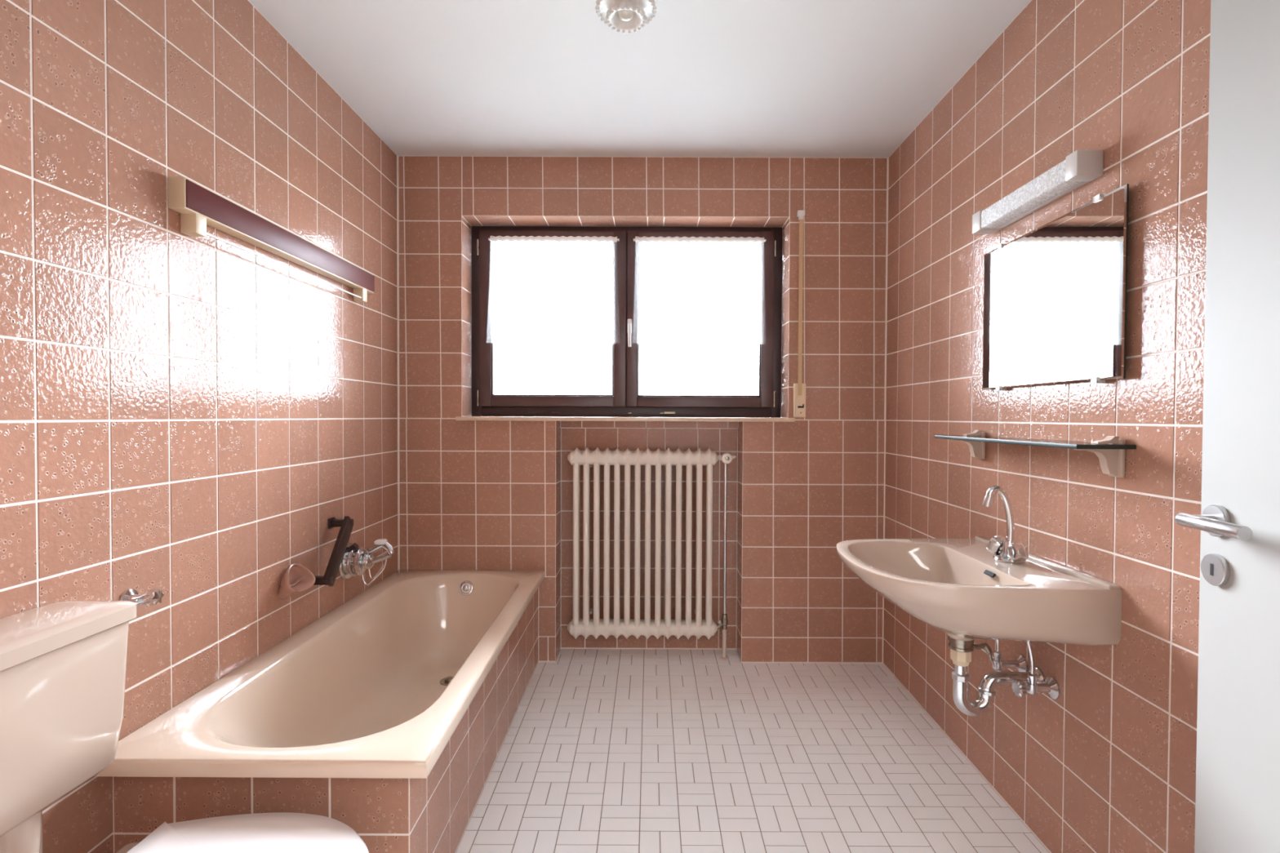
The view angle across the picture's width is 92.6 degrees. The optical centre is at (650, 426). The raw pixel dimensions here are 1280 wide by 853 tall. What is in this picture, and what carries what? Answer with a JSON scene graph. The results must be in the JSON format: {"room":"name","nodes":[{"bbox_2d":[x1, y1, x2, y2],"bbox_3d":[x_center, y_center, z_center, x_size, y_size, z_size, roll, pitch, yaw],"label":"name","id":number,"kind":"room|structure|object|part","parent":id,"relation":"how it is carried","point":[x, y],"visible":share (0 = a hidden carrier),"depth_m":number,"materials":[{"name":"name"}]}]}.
{"room":"bathroom","nodes":[
{"label":"bathroom","id":0,"kind":"room"},
{"bbox_2d":[0,0,398,852],"bbox_3d":[-1.268,-0.050,1.565,0.122,2.650,3.271,0,1,0],"label":"wall","id":1,"kind":"structure","parent":0,"point":[188,418],"depth_m":1.57,"materials":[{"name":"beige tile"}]},
{"bbox_2d":[0,600,137,852],"bbox_3d":[-1.122,0.628,1.061,0.167,0.546,0.391,0,1,0],"label":"toilet cistern","id":2,"kind":"object","parent":1,"relation":"attached to","point":[63,664],"visible":1,"depth_m":1.09,"materials":[{"name":"beige ceramic"}]},
{"bbox_3d":[-1.121,0.373,1.057,0.167,0.037,0.391,0,1,0],"label":"lid","id":3,"kind":"part","parent":2,"relation":"part of","materials":[{"name":"beige ceramic"}]},
{"bbox_2d":[119,588,164,607],"bbox_3d":[-1.174,0.401,1.369,0.068,0.047,0.139,0,1,0],"label":"valve","id":4,"kind":"object","parent":1,"relation":"attached to","point":[153,597],"visible":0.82,"depth_m":1.41,"materials":[{"name":"silver metal"}]},
{"bbox_3d":[-1.153,0.397,1.419,0.027,0.034,0.040,0,1,0],"label":"knob","id":5,"kind":"part","parent":4,"relation":"part of","materials":[{"name":"silver metal"}]},
{"bbox_2d":[168,176,374,302],"bbox_3d":[-1.184,-0.569,2.056,0.046,0.129,1.063,0,1,0],"label":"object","id":6,"kind":"object","parent":1,"relation":"attached to","point":[198,206],"visible":1,"depth_m":1.80,"materials":[{"name":"brown metal"}]},
{"bbox_3d":[-1.174,-0.516,2.047,0.006,0.006,0.910,0,1,0],"label":"rod","id":7,"kind":"part","parent":6,"relation":"part of","materials":[{"name":"white plastic"}]},
{"bbox_2d":[277,563,315,599],"bbox_3d":[-1.179,0.517,2.044,0.066,0.115,0.145,0,1,0],"label":"soap dish","id":8,"kind":"object","parent":1,"relation":"attached to","point":[297,578],"visible":1,"depth_m":2.06,"materials":[{"name":"pink ceramic"}]},
{"bbox_2d":[313,515,354,586],"bbox_3d":[-1.172,0.455,2.243,0.082,0.232,0.204,0,1,0],"label":"handle","id":9,"kind":"object","parent":1,"relation":"attached to","point":[346,525],"visible":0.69,"depth_m":2.23,"materials":[{"name":"brown plastic"}]},
{"bbox_2d":[338,538,394,585],"bbox_3d":[-1.120,0.547,2.445,0.188,0.183,0.144,0,1,0],"label":"mixer","id":10,"kind":"object","parent":1,"relation":"attached to","point":[356,560],"visible":0.96,"depth_m":2.43,"materials":[{"name":"silver metal"}]},
{"bbox_3d":[-1.206,0.539,2.445,0.015,0.144,0.144,0,1,0],"label":"wall plate","id":11,"kind":"part","parent":10,"relation":"part of","materials":[{"name":"silver metal"}]},
{"bbox_3d":[-1.126,0.539,2.445,0.042,0.068,0.068,0,1,0],"label":"ribbed knob","id":12,"kind":"part","parent":10,"relation":"part of","materials":[{"name":"silver metal"}]},
{"bbox_3d":[-1.109,0.583,2.460,0.098,0.109,0.017,0,1,0],"label":"plug chain","id":13,"kind":"part","parent":10,"relation":"part of","materials":[{"name":"silver metal"}]},
{"bbox_3d":[-1.085,0.504,2.461,0.118,0.092,0.058,0,1,0],"label":"lever","id":14,"kind":"part","parent":10,"relation":"part of","materials":[{"name":"silver metal"}]},
{"bbox_2d":[112,589,537,852],"bbox_3d":[-0.877,0.977,2.171,0.670,0.464,1.586,0,1,0],"label":"wall","id":15,"kind":"structure","parent":0,"point":[433,814],"depth_m":1.38,"materials":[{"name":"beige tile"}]},
{"bbox_2d":[95,569,544,778],"bbox_3d":[-0.849,0.893,2.138,0.736,0.378,1.646,0,1,0],"label":"bathtub","id":16,"kind":"object","parent":15,"relation":"in","point":[378,686],"visible":0.98,"depth_m":1.96,"materials":[{"name":"beige ceramic"}]},
{"bbox_3d":[-0.856,0.752,2.840,0.030,0.031,0.022,0,1,0],"label":"overflow knob","id":17,"kind":"part","parent":16,"relation":"part of","materials":[{"name":"metal"}]},
{"bbox_2d":[248,0,1031,157],"bbox_3d":[0.005,-1.306,0.758,2.680,0.100,4.960,0,1,0],"label":"ceiling","id":18,"kind":"structure","parent":0,"point":[763,78],"depth_m":2.19,"materials":[{"name":"white paint"}]},
{"bbox_2d":[595,0,657,33],"bbox_3d":[-0.070,-1.226,1.780,0.180,0.094,0.178,0,1,0],"label":"ceiling lamp","id":19,"kind":"object","parent":18,"relation":"attached to","point":[623,15],"visible":1,"depth_m":1.78,"materials":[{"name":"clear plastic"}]},
{"bbox_3d":[-0.070,-1.209,1.780,0.046,0.049,0.046,0,1,0],"label":"bulb","id":20,"kind":"part","parent":19,"relation":"part of","materials":[{"name":"white glass"}]},
{"bbox_2d":[397,155,888,663],"bbox_3d":[-0.040,-0.070,3.103,2.600,2.650,0.312,0,1,0],"label":"wall","id":21,"kind":"structure","parent":0,"point":[473,495],"depth_m":2.95,"materials":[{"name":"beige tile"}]},
{"bbox_2d":[455,226,795,422],"bbox_3d":[-0.116,-0.518,3.034,1.620,0.982,0.256,0,1,0],"label":"window","id":22,"kind":"structure","parent":21,"relation":"in","point":[625,403],"depth_m":3.08,"materials":[{"name":"brown wood"}]},
{"bbox_3d":[-0.490,-0.543,3.103,0.740,0.885,0.067,0,1,0],"label":"sash","id":23,"kind":"part","parent":22,"relation":"part of","materials":[{"name":"brown wood"}]},
{"bbox_2d":[488,235,619,242],"bbox_3d":[-0.484,-0.683,3.054,0.671,0.534,0.028,0,1,0],"label":"curtain","id":24,"kind":"object","parent":22,"relation":"hanging from","point":[562,238],"visible":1,"depth_m":3.04,"materials":[{"name":"white fabric"}]},
{"bbox_3d":[-0.118,-0.036,3.007,1.620,0.020,0.186,0,1,0],"label":"sill","id":25,"kind":"part","parent":22,"relation":"part of","materials":[{"name":"beige stone"}]},
{"bbox_3d":[-0.103,-0.467,3.043,0.022,0.145,0.059,0,1,0],"label":"handle","id":26,"kind":"part","parent":22,"relation":"part of","materials":[{"name":"white plastic"}]},
{"bbox_2d":[633,235,766,243],"bbox_3d":[0.246,-0.680,3.054,0.670,0.534,0.028,0,1,0],"label":"curtain","id":27,"kind":"object","parent":22,"relation":"hanging from","point":[640,239],"visible":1,"depth_m":3.04,"materials":[{"name":"white fabric"}]},
{"bbox_3d":[0.252,-0.539,3.103,0.738,0.885,0.067,0,1,0],"label":"sash","id":28,"kind":"part","parent":22,"relation":"part of","materials":[{"name":"brown wood"}]},
{"bbox_2d":[567,447,718,639],"bbox_3d":[-0.037,0.575,3.039,0.739,0.943,0.158,0,1,0],"label":"radiator","id":29,"kind":"object","parent":21,"relation":"attached to","point":[586,626],"visible":1,"depth_m":2.97,"materials":[{"name":"beige metal"}]},
{"bbox_2d":[716,453,735,660],"bbox_3d":[0.363,0.636,2.991,0.090,1.019,0.086,1,1,22],"label":"pipe","id":30,"kind":"object","parent":29,"relation":"attached to","point":[726,458],"visible":1,"depth_m":3.00,"materials":[{"name":"beige metal"}]},
{"bbox_2d":[793,209,805,417],"bbox_3d":[0.720,-0.537,2.928,0.060,0.988,0.022,0,1,0],"label":"strap","id":31,"kind":"object","parent":21,"relation":"attached to","point":[799,388],"visible":1,"depth_m":2.93,"materials":[{"name":"white plastic"}]},
{"bbox_2d":[455,648,1049,852],"bbox_3d":[-0.045,1.258,1.616,2.600,0.190,3.330,0,1,0],"label":"floor","id":32,"kind":"structure","parent":0,"point":[602,750],"depth_m":2.12,"materials":[{"name":"grey tile"}]},
{"bbox_2d":[115,812,368,852],"bbox_3d":[-0.785,1.009,1.102,0.548,0.411,0.362,0,1,0],"label":"toilet","id":33,"kind":"object","parent":32,"relation":"on","point":[280,832],"visible":1,"depth_m":1.20,"materials":[{"name":"plastic"}]},
{"bbox_3d":[-0.790,1.026,1.102,0.538,0.377,0.347,0,1,0],"label":"bowl","id":34,"kind":"part","parent":33,"relation":"part of","materials":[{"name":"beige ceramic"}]},
{"bbox_2d":[883,0,1210,852],"bbox_3d":[1.187,-0.039,1.565,0.122,2.650,3.271,0,1,0],"label":"wall","id":35,"kind":"structure","parent":0,"point":[1108,765],"depth_m":1.62,"materials":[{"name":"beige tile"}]},
{"bbox_2d":[835,536,1121,645],"bbox_3d":[0.848,0.492,1.764,0.560,0.237,0.612,0,1,0],"label":"washbasin","id":36,"kind":"object","parent":35,"relation":"attached to","point":[956,587],"visible":1,"depth_m":1.53,"materials":[{"name":"beige ceramic"}]},
{"bbox_2d":[982,485,1028,564],"bbox_3d":[1.020,0.277,1.749,0.113,0.215,0.094,1,1,39],"label":"tap","id":37,"kind":"object","parent":36,"relation":"on","point":[1007,551],"visible":1,"depth_m":1.74,"materials":[{"name":"silver metal"}]},
{"bbox_3d":[0.999,0.252,1.749,0.086,0.165,0.020,0,1,0],"label":"spout","id":38,"kind":"part","parent":37,"relation":"part of","materials":[{"name":"silver metal"}]},
{"bbox_2d":[986,535,1028,564],"bbox_3d":[1.026,0.351,1.752,0.087,0.065,0.115,0,1,0],"label":"handle","id":39,"kind":"object","parent":37,"relation":"on","point":[1004,550],"depth_m":1.73,"materials":[{"name":"metal"}]},
{"bbox_2d":[947,635,1045,716],"bbox_3d":[0.994,0.722,1.767,0.261,0.232,0.072,0,1,0],"label":"trap","id":40,"kind":"object","parent":35,"relation":"attached to","point":[960,651],"visible":0.9,"depth_m":1.75,"materials":[{"name":"silver metal"}]},
{"bbox_2d":[947,635,973,653],"bbox_3d":[0.897,0.624,1.766,0.067,0.038,0.067,0,1,0],"label":"drain fitting","id":41,"kind":"object","parent":40,"relation":"on","point":[955,646],"depth_m":1.74,"materials":[{"name":"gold metal"}]},
{"bbox_3d":[0.959,0.660,1.766,0.075,0.070,0.017,0,1,0],"label":"plug lever","id":42,"kind":"part","parent":40,"relation":"part of","materials":[{"name":"silver metal"}]},
{"bbox_2d":[992,640,1028,671],"bbox_3d":[1.073,0.644,1.834,0.122,0.252,0.064,0,1,-17],"label":"angle valve","id":43,"kind":"object","parent":35,"relation":"attached to","point":[1020,664],"visible":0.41,"depth_m":1.84,"materials":[{"name":"silver metal"}]},
{"bbox_2d":[934,430,1136,477],"bbox_3d":[1.057,0.067,1.765,0.144,0.098,0.707,0,1,0],"label":"glass shelf","id":44,"kind":"object","parent":35,"relation":"attached to","point":[1110,451],"visible":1,"depth_m":1.47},
{"bbox_3d":[1.054,0.041,1.764,0.136,0.010,0.704,0,1,0],"label":"glass plate","id":45,"kind":"part","parent":44,"relation":"part of","materials":[{"name":"clear glass"}]},
{"bbox_2d":[1011,641,1060,699],"bbox_3d":[1.069,0.639,1.703,0.108,0.237,0.065,0,1,0],"label":"angle valve","id":46,"kind":"object","parent":35,"relation":"attached to","point":[1051,686],"visible":0.88,"depth_m":1.69,"materials":[{"name":"silver metal"}]},
{"bbox_3d":[1.034,0.728,1.699,0.040,0.046,0.047,0,1,0],"label":"valve knob","id":47,"kind":"part","parent":46,"relation":"part of","materials":[{"name":"metal"}]},
{"bbox_2d":[972,149,1103,234],"bbox_3d":[1.096,-0.661,1.768,0.070,0.064,0.497,0,1,0],"label":"light","id":48,"kind":"object","parent":35,"relation":"attached to","point":[1080,167],"visible":1,"depth_m":1.68,"materials":[{"name":"white plastic"}]},
{"bbox_2d":[981,159,1082,228],"bbox_3d":[1.090,-0.661,1.765,0.055,0.059,0.408,0,1,0],"label":"diffuser","id":49,"kind":"object","parent":48,"relation":"attached to","point":[1055,183],"depth_m":1.72,"materials":[{"name":"white plastic"}]},
{"bbox_3d":[1.122,-0.661,1.768,0.016,0.060,0.487,0,1,0],"label":"plate","id":50,"kind":"part","parent":48,"relation":"part of","materials":[{"name":"white plastic"}]},
{"bbox_2d":[982,183,1128,391],"bbox_3d":[1.116,-0.343,1.734,0.023,0.465,0.623,0,1,1],"label":"mirror","id":51,"kind":"object","parent":35,"relation":"attached to","point":[1055,294],"visible":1,"depth_m":1.65,"materials":[{"name":"silver glass"}]},
{"bbox_3d":[-0.040,-0.018,-0.010,2.600,2.650,0.121,0,1,0],"label":"wall","id":52,"kind":"structure","parent":0,"visible":0},
{"bbox_2d":[1174,0,1279,852],"bbox_3d":[0.852,0.233,0.550,0.098,1.973,0.980,0,1,8],"label":"door","id":53,"kind":"structure","parent":52,"relation":"in","point":[1237,802],"depth_m":0.95,"materials":[{"name":"white paint"}]},
{"bbox_3d":[0.869,0.154,0.947,0.021,0.021,0.127,0,1,8],"label":"handle","id":54,"kind":"part","parent":53,"relation":"part of","materials":[{"name":"metal"}]}
]}

